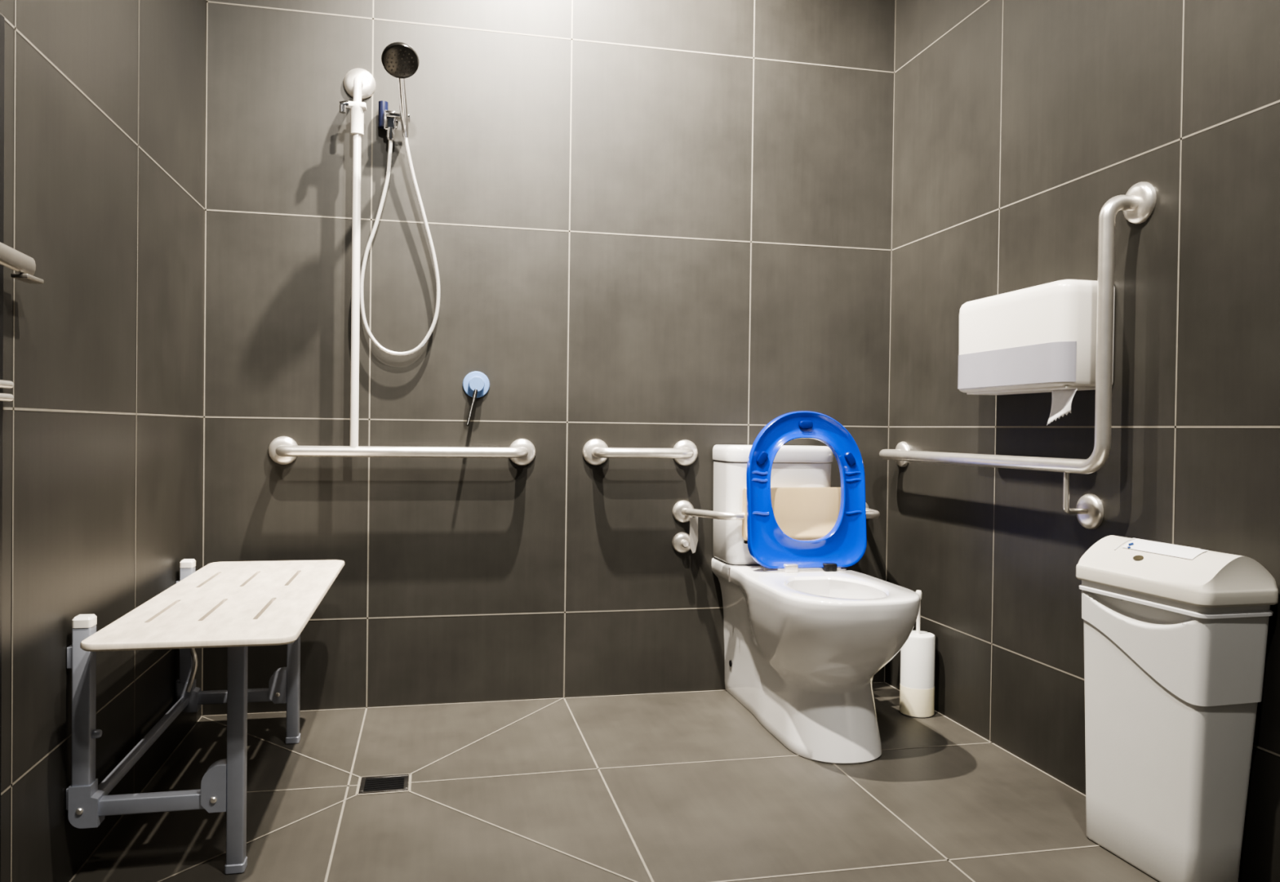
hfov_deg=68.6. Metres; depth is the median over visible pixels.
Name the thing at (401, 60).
shower
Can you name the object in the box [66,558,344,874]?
shower bench
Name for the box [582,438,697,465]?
grab rail
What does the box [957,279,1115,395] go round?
dispenser
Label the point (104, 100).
wall
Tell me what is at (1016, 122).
wall
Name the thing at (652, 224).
wall
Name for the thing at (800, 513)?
support
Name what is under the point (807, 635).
toilet
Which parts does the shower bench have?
wall post, latch knob, wall post, release lever, seat, leg, leg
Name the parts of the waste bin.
bin lid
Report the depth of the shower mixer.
2.88 m
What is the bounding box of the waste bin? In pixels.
[1075,534,1278,881]
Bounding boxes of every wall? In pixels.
[0,0,206,881]
[201,0,896,715]
[884,0,1279,881]
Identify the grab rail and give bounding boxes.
[268,68,535,465]
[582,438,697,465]
[879,182,1155,528]
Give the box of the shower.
[360,41,439,355]
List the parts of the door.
panel, handle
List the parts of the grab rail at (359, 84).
clamp knob, rail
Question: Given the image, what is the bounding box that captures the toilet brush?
[899,590,935,717]
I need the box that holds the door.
[0,13,44,881]
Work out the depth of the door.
1.44 m
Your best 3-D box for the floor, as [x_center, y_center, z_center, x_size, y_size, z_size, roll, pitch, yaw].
[0.153,0.887,1.272,2.407,0.101,3.720,1,1,-12]
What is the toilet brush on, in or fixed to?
on the floor
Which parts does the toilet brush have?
handle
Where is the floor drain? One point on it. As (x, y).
(388, 783)
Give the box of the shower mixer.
[462,371,489,426]
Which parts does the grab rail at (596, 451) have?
rail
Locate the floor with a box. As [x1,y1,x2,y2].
[68,681,1239,881]
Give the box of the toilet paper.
[1046,388,1077,425]
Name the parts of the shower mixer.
lever, mixer plate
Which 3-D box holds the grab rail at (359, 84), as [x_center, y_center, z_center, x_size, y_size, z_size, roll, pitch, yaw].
[-0.692,-0.518,2.789,0.786,1.184,0.111,1,1,-12]
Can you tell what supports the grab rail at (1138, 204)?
attached to the wall at (1016, 122)
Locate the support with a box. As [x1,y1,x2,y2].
[671,487,879,553]
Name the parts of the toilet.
cistern lid, hinge plate, seat, hinge rod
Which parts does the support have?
strap plate, rail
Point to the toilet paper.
(1061, 401)
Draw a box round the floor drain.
[358,773,408,793]
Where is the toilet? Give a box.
[711,410,919,764]
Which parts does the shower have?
holder knob, handle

